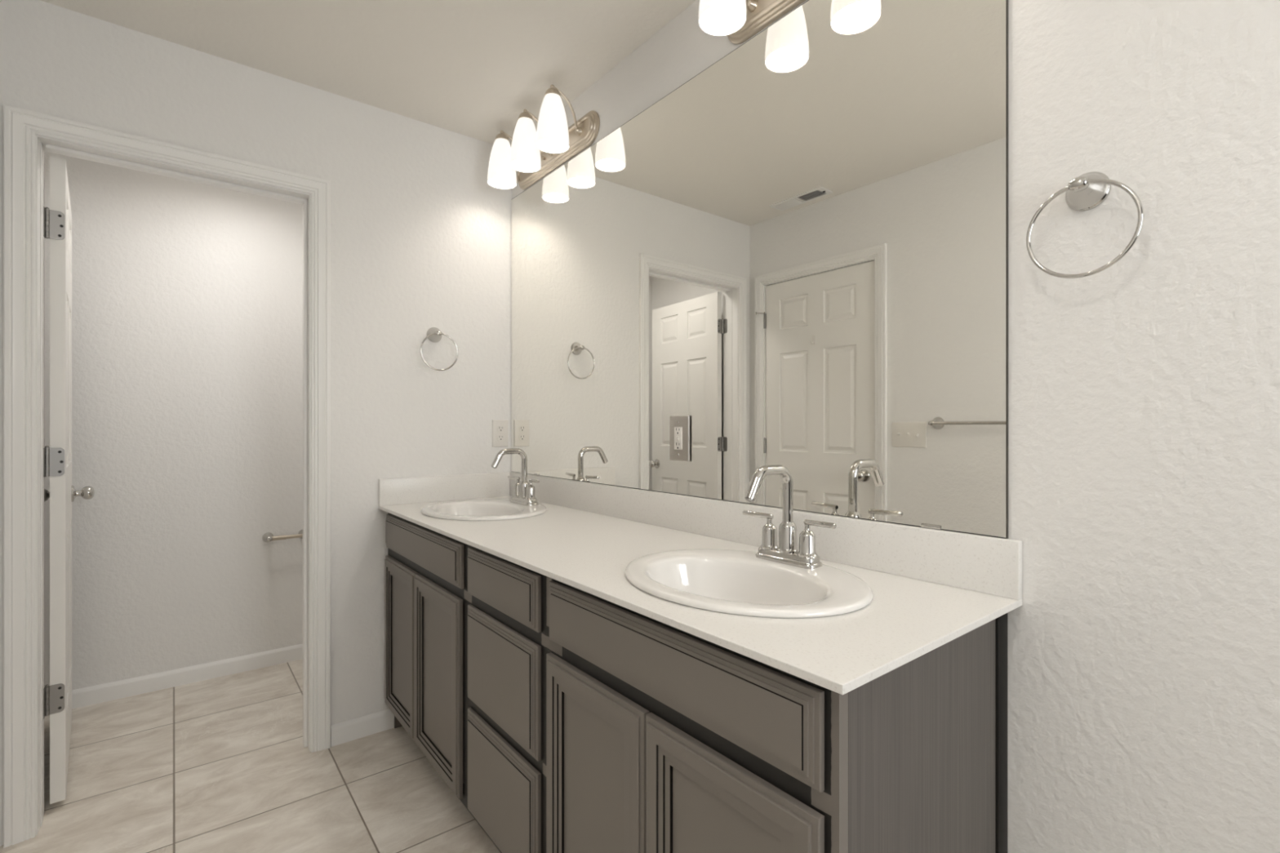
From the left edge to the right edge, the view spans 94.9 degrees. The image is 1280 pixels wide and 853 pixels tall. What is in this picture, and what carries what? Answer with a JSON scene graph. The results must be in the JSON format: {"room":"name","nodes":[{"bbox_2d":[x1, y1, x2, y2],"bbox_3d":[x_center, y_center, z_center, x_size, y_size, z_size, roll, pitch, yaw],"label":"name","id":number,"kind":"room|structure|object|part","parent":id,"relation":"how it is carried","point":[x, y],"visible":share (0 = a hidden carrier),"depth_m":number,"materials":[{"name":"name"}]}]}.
{"room":"bathroom","nodes":[
{"label":"bathroom","id":0,"kind":"room"},
{"bbox_2d":[44,151,302,689],"bbox_3d":[-1.968,-0.028,2.906,1.665,2.438,0.110,0,0,-38],"label":"wall","id":1,"kind":"structure","parent":0,"point":[187,296],"depth_m":2.72,"materials":[{"name":"white paint"}]},
{"bbox_2d":[71,644,302,708],"bbox_3d":[-1.930,1.154,2.858,1.465,0.075,0.012,0,0,-38],"label":"baseboard","id":2,"kind":"structure","parent":1,"relation":"attached to","point":[93,695],"depth_m":2.71,"materials":[{"name":"white paint"}]},
{"bbox_2d":[262,528,302,542],"bbox_3d":[-1.771,0.552,2.949,0.205,0.049,0.066,0,0,-38],"label":"toilet paper holder","id":3,"kind":"object","parent":1,"relation":"attached to","point":[267,537],"visible":0.68,"depth_m":2.91,"materials":[{"name":"silver metal"}]},
{"bbox_3d":[-1.833,0.552,2.900,0.049,0.049,0.066,0,0,-38],"label":"post","id":4,"kind":"part","parent":3,"relation":"part of","materials":[{"name":"silver metal"}]},
{"bbox_2d":[0,658,500,852],"bbox_3d":[-0.359,1.232,0.980,1.980,0.080,5.146,0,0,-38],"label":"floor","id":5,"kind":"structure","parent":0,"point":[223,764],"depth_m":1.95,"materials":[{"name":"tile"}]},
{"bbox_2d":[384,512,1007,852],"bbox_3d":[-0.167,0.757,1.691,0.553,0.870,2.010,0,0,-38],"label":"vanity cabinet","id":6,"kind":"object","parent":5,"relation":"on","point":[562,717],"visible":0.87,"depth_m":1.04,"materials":[{"name":"grey wood"}]},
{"bbox_3d":[-0.883,0.796,2.162,0.018,0.580,0.357,0,0,-38],"label":"cabinet door","id":7,"kind":"part","parent":6,"relation":"part of","materials":[{"name":"grey paint"}]},
{"bbox_3d":[-0.756,0.408,2.003,0.018,0.129,0.763,0,0,-38],"label":"drawer","id":8,"kind":"part","parent":6,"relation":"part of","materials":[{"name":"grey paint"}]},
{"bbox_3d":[-0.647,0.796,1.865,0.018,0.580,0.394,0,0,-38],"label":"cabinet door","id":9,"kind":"part","parent":6,"relation":"part of","materials":[{"name":"grey paint"}]},
{"bbox_3d":[-0.362,0.941,1.506,0.018,0.285,0.409,0,0,-38],"label":"drawer","id":10,"kind":"part","parent":6,"relation":"part of","materials":[{"name":"grey paint"}]},
{"bbox_3d":[-0.362,0.637,1.506,0.018,0.262,0.409,0,0,-38],"label":"drawer","id":11,"kind":"part","parent":6,"relation":"part of","materials":[{"name":"grey paint"}]},
{"bbox_3d":[-0.362,0.408,1.506,0.018,0.129,0.409,0,0,-38],"label":"drawer","id":12,"kind":"part","parent":6,"relation":"part of","materials":[{"name":"grey paint"}]},
{"bbox_3d":[-0.098,0.796,1.174,0.018,0.580,0.347,0,0,-38],"label":"cabinet door","id":13,"kind":"part","parent":6,"relation":"part of","materials":[{"name":"grey paint"}]},
{"bbox_3d":[0.015,0.408,1.031,0.018,0.129,0.699,0,0,-38],"label":"drawer","id":14,"kind":"part","parent":6,"relation":"part of","materials":[{"name":"grey paint"}]},
{"bbox_2d":[378,495,1022,694],"bbox_3d":[-0.167,0.316,1.678,0.569,0.012,2.036,0,0,-38],"label":"countertop","id":15,"kind":"structure","parent":6,"relation":"on","point":[906,619],"depth_m":1.05,"materials":[{"name":"stone"}]},
{"bbox_2d":[378,472,510,506],"bbox_3d":[-0.802,0.257,2.462,0.550,0.104,0.019,0,0,-38],"label":"side splash","id":16,"kind":"object","parent":15,"relation":"on","point":[401,491],"visible":1,"depth_m":2.43,"materials":[{"name":"stone"}]},
{"bbox_2d":[421,498,546,520],"bbox_3d":[-0.573,0.375,2.166,0.430,0.156,0.524,0,0,-38],"label":"sink","id":17,"kind":"object","parent":15,"relation":"in","point":[488,509],"visible":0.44,"depth_m":2.25,"materials":[{"name":"white ceramic"}]},
{"bbox_2d":[490,448,539,506],"bbox_3d":[-0.458,0.191,2.271,0.186,0.216,0.185,0,0,5],"label":"faucet","id":18,"kind":"object","parent":15,"relation":"on","point":[523,491],"visible":1,"depth_m":2.25,"materials":[{"name":"silver metal"}]},
{"bbox_3d":[-0.497,0.149,2.235,0.147,0.132,0.023,0,0,-38],"label":"spout","id":19,"kind":"part","parent":18,"relation":"part of","materials":[{"name":"silver metal"}]},
{"bbox_3d":[-0.501,0.204,2.338,0.012,0.013,0.080,0,0,-44],"label":"lever","id":20,"kind":"part","parent":18,"relation":"part of","materials":[{"name":"silver metal"}]},
{"bbox_3d":[-0.480,0.244,2.314,0.043,0.069,0.043,0,0,-38],"label":"handle","id":21,"kind":"part","parent":18,"relation":"part of","materials":[{"name":"silver metal"}]},
{"bbox_3d":[-0.448,0.244,2.274,0.043,0.068,0.043,0,0,-38],"label":"spout","id":22,"kind":"part","parent":18,"relation":"part of","materials":[{"name":"silver metal"}]},
{"bbox_3d":[-0.416,0.244,2.234,0.043,0.069,0.043,0,0,-38],"label":"handle","id":23,"kind":"part","parent":18,"relation":"part of","materials":[{"name":"silver metal"}]},
{"bbox_3d":[-0.398,0.204,2.208,0.012,0.013,0.080,0,0,-33],"label":"lever","id":24,"kind":"part","parent":18,"relation":"part of","materials":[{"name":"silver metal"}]},
{"bbox_2d":[625,548,873,617],"bbox_3d":[0.203,0.375,1.189,0.430,0.156,0.524,0,0,-38],"label":"sink","id":25,"kind":"object","parent":15,"relation":"in","point":[729,581],"visible":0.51,"depth_m":1.23,"materials":[{"name":"white ceramic"}]},
{"bbox_2d":[742,464,836,568],"bbox_3d":[0.317,0.191,1.295,0.186,0.216,0.185,0,0,5],"label":"faucet","id":26,"kind":"object","parent":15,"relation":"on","point":[787,553],"visible":1,"depth_m":1.28,"materials":[{"name":"silver metal"}]},
{"bbox_3d":[0.273,0.204,1.362,0.012,0.013,0.080,0,0,-44],"label":"lever","id":27,"kind":"part","parent":26,"relation":"part of","materials":[{"name":"silver metal"}]},
{"bbox_3d":[0.278,0.149,1.260,0.147,0.132,0.023,0,0,-38],"label":"spout","id":28,"kind":"part","parent":26,"relation":"part of","materials":[{"name":"silver metal"}]},
{"bbox_3d":[0.295,0.244,1.338,0.043,0.069,0.043,0,0,-38],"label":"handle","id":29,"kind":"part","parent":26,"relation":"part of","materials":[{"name":"silver metal"}]},
{"bbox_3d":[0.327,0.244,1.298,0.043,0.068,0.043,0,0,-38],"label":"spout","id":30,"kind":"part","parent":26,"relation":"part of","materials":[{"name":"silver metal"}]},
{"bbox_3d":[0.358,0.244,1.258,0.043,0.069,0.043,0,0,-38],"label":"handle","id":31,"kind":"part","parent":26,"relation":"part of","materials":[{"name":"silver metal"}]},
{"bbox_3d":[0.377,0.204,1.232,0.012,0.013,0.080,0,0,-33],"label":"lever","id":32,"kind":"part","parent":26,"relation":"part of","materials":[{"name":"silver metal"}]},
{"bbox_3d":[0.122,0.796,0.896,0.018,0.580,0.354,0,0,-38],"label":"cabinet door","id":33,"kind":"part","parent":6,"relation":"part of","materials":[{"name":"grey paint"}]},
{"bbox_3d":[0.448,0.757,0.912,0.468,0.870,0.016,0,0,-38],"label":"panel","id":34,"kind":"part","parent":6,"relation":"part of","materials":[{"name":"grey wood"}]},
{"bbox_3d":[0.647,0.757,1.076,0.043,0.870,0.034,0,0,-38],"label":"scribe moulding","id":35,"kind":"part","parent":6,"relation":"part of","materials":[{"name":"black paint"}]},
{"bbox_2d":[0,0,511,845],"bbox_3d":[-1.248,-0.028,2.195,1.860,2.438,0.115,0,0,-38],"label":"wall","id":36,"kind":"structure","parent":0,"point":[420,237],"depth_m":2.26,"materials":[{"name":"white paint"}]},
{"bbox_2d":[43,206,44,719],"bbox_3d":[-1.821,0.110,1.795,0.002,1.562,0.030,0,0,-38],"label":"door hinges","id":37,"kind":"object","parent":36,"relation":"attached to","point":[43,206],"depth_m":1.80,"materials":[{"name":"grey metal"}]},
{"bbox_2d":[44,155,94,804],"bbox_3d":[-2.050,0.166,2.085,0.167,2.008,0.713,0,0,-43],"label":"door","id":38,"kind":"structure","parent":36,"relation":"in","point":[58,220],"depth_m":1.84,"materials":[{"name":"white paint"}]},
{"bbox_3d":[-2.288,0.265,2.267,0.066,0.066,0.066,0,0,-43],"label":"knob","id":39,"kind":"part","parent":38,"relation":"part of","materials":[{"name":"silver metal"}]},
{"bbox_3d":[-2.214,0.265,2.336,0.066,0.066,0.066,0,0,-43],"label":"knob","id":40,"kind":"part","parent":38,"relation":"part of","materials":[{"name":"silver metal"}]},
{"bbox_2d":[3,104,330,847],"bbox_3d":[-1.479,0.140,1.927,0.834,2.104,0.018,0,0,-38],"label":"trim","id":41,"kind":"structure","parent":36,"relation":"attached to","point":[20,126],"depth_m":1.70,"materials":[{"name":"white paint"}]},
{"bbox_2d":[35,134,311,835],"bbox_3d":[-1.520,0.164,1.979,0.738,2.056,0.117,0,0,-38],"label":"trim","id":42,"kind":"structure","parent":36,"relation":"attached to","point":[38,139],"depth_m":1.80,"materials":[{"name":"white paint"}]},
{"bbox_2d":[330,708,394,746],"bbox_3d":[-1.049,1.154,2.272,0.264,0.075,0.012,0,0,-38],"label":"baseboard","id":43,"kind":"structure","parent":36,"relation":"attached to","point":[345,731],"depth_m":2.25,"materials":[{"name":"white paint"}]},
{"bbox_2d":[420,327,457,370],"bbox_3d":[-0.831,-0.319,2.413,0.156,0.184,0.061,0,0,-38],"label":"towel ring","id":44,"kind":"object","parent":36,"relation":"attached to","point":[433,334],"visible":1,"depth_m":2.41,"materials":[{"name":"silver metal"}]},
{"bbox_2d":[492,419,508,447],"bbox_3d":[-0.621,0.031,2.614,0.076,0.120,0.008,0,0,-38],"label":"wall outlet","id":45,"kind":"object","parent":36,"relation":"attached to","point":[500,427],"visible":1,"depth_m":2.61,"materials":[{"name":"white plastic"}]},
{"bbox_2d":[497,434,504,440],"bbox_3d":[-0.619,0.051,2.612,0.033,0.029,0.003,0,0,-38],"label":"socket","id":46,"kind":"object","parent":45,"relation":"attached to","point":[500,437],"depth_m":2.61,"materials":[{"name":"white plastic"}]},
{"bbox_2d":[497,425,504,431],"bbox_3d":[-0.619,0.011,2.612,0.033,0.029,0.003,0,0,-38],"label":"socket","id":47,"kind":"object","parent":45,"relation":"attached to","point":[500,428],"depth_m":2.61,"materials":[{"name":"white plastic"}]},
{"bbox_2d":[40,0,696,146],"bbox_3d":[-0.359,-1.287,0.980,1.980,0.080,5.146,0,0,-38],"label":"ceiling","id":48,"kind":"structure","parent":0,"point":[468,68],"depth_m":1.90,"materials":[{"name":"white paint"}]},
{"bbox_2d":[511,0,1279,852],"bbox_3d":[0.682,-0.028,1.164,0.120,2.438,3.900,0,0,-38],"label":"wall","id":49,"kind":"structure","parent":0,"point":[1144,637],"depth_m":0.93,"materials":[{"name":"white paint"}]},
{"bbox_2d":[487,84,599,189],"bbox_3d":[-0.413,-1.116,2.293,0.191,0.219,0.624,0,0,-38],"label":"vanity light","id":50,"kind":"object","parent":49,"relation":"attached to","point":[535,154],"visible":1,"depth_m":2.22,"materials":[{"name":"white glass"}]},
{"bbox_3d":[-0.571,-1.095,2.432,0.118,0.176,0.118,0,0,-38],"label":"lamp shade","id":51,"kind":"part","parent":50,"relation":"part of","materials":[{"name":"white glass"}]},
{"bbox_3d":[-0.530,-1.151,2.465,0.124,0.147,0.030,0,0,-38],"label":"arm","id":52,"kind":"part","parent":50,"relation":"part of","materials":[{"name":"silver metal"}]},
{"bbox_3d":[-0.442,-1.095,2.270,0.118,0.176,0.118,0,0,-38],"label":"lamp shade","id":53,"kind":"part","parent":50,"relation":"part of","materials":[{"name":"white glass"}]},
{"bbox_3d":[-0.401,-1.151,2.303,0.124,0.147,0.030,0,0,-38],"label":"arm","id":54,"kind":"part","parent":50,"relation":"part of","materials":[{"name":"silver metal"}]},
{"bbox_3d":[-0.313,-1.095,2.107,0.118,0.176,0.118,0,0,-38],"label":"lamp shade","id":55,"kind":"part","parent":50,"relation":"part of","materials":[{"name":"white glass"}]},
{"bbox_3d":[-0.272,-1.151,2.140,0.124,0.147,0.030,0,0,-38],"label":"arm","id":56,"kind":"part","parent":50,"relation":"part of","materials":[{"name":"silver metal"}]},
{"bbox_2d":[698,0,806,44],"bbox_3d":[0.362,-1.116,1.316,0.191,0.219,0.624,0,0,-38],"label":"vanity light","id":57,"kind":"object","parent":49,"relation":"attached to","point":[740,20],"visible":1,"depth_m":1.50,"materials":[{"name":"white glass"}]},
{"bbox_3d":[0.204,-1.095,1.456,0.118,0.176,0.118,0,0,-38],"label":"lamp shade","id":58,"kind":"part","parent":57,"relation":"part of","materials":[{"name":"white glass"}]},
{"bbox_3d":[0.246,-1.151,1.489,0.124,0.147,0.030,0,0,-38],"label":"arm","id":59,"kind":"part","parent":57,"relation":"part of","materials":[{"name":"silver metal"}]},
{"bbox_2d":[511,0,1008,538],"bbox_3d":[0.046,-0.409,1.861,0.009,1.228,2.012,0,0,-38],"label":"mirror","id":60,"kind":"object","parent":49,"relation":"attached to","point":[797,252],"visible":1,"depth_m":1.43,"materials":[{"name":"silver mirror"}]},
{"bbox_2d":[670,415,689,461],"bbox_3d":[0.117,0.035,1.758,0.013,0.135,0.085,0,0,-38],"label":"wall outlet","id":61,"kind":"object","parent":60,"relation":"attached to","point":[679,424],"visible":1,"depth_m":1.75,"materials":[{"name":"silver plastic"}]},
{"bbox_2d":[674,426,682,449],"bbox_3d":[0.114,0.035,1.756,0.004,0.067,0.033,0,0,-38],"label":"socket","id":62,"kind":"object","parent":61,"relation":"attached to","point":[677,430],"depth_m":1.75,"materials":[{"name":"white plastic"}]},
{"bbox_2d":[508,471,1022,599],"bbox_3d":[0.048,0.257,1.849,0.019,0.104,2.036,0,0,-38],"label":"backsplash","id":63,"kind":"structure","parent":49,"relation":"attached to","point":[989,565],"depth_m":1.32,"materials":[{"name":"stone"}]},
{"bbox_2d":[1026,171,1143,278],"bbox_3d":[0.728,-0.332,0.960,0.061,0.184,0.156,0,0,-38],"label":"towel ring","id":64,"kind":"object","parent":49,"relation":"attached to","point":[1087,191],"visible":1,"depth_m":0.96,"materials":[{"name":"silver metal"}]}
]}

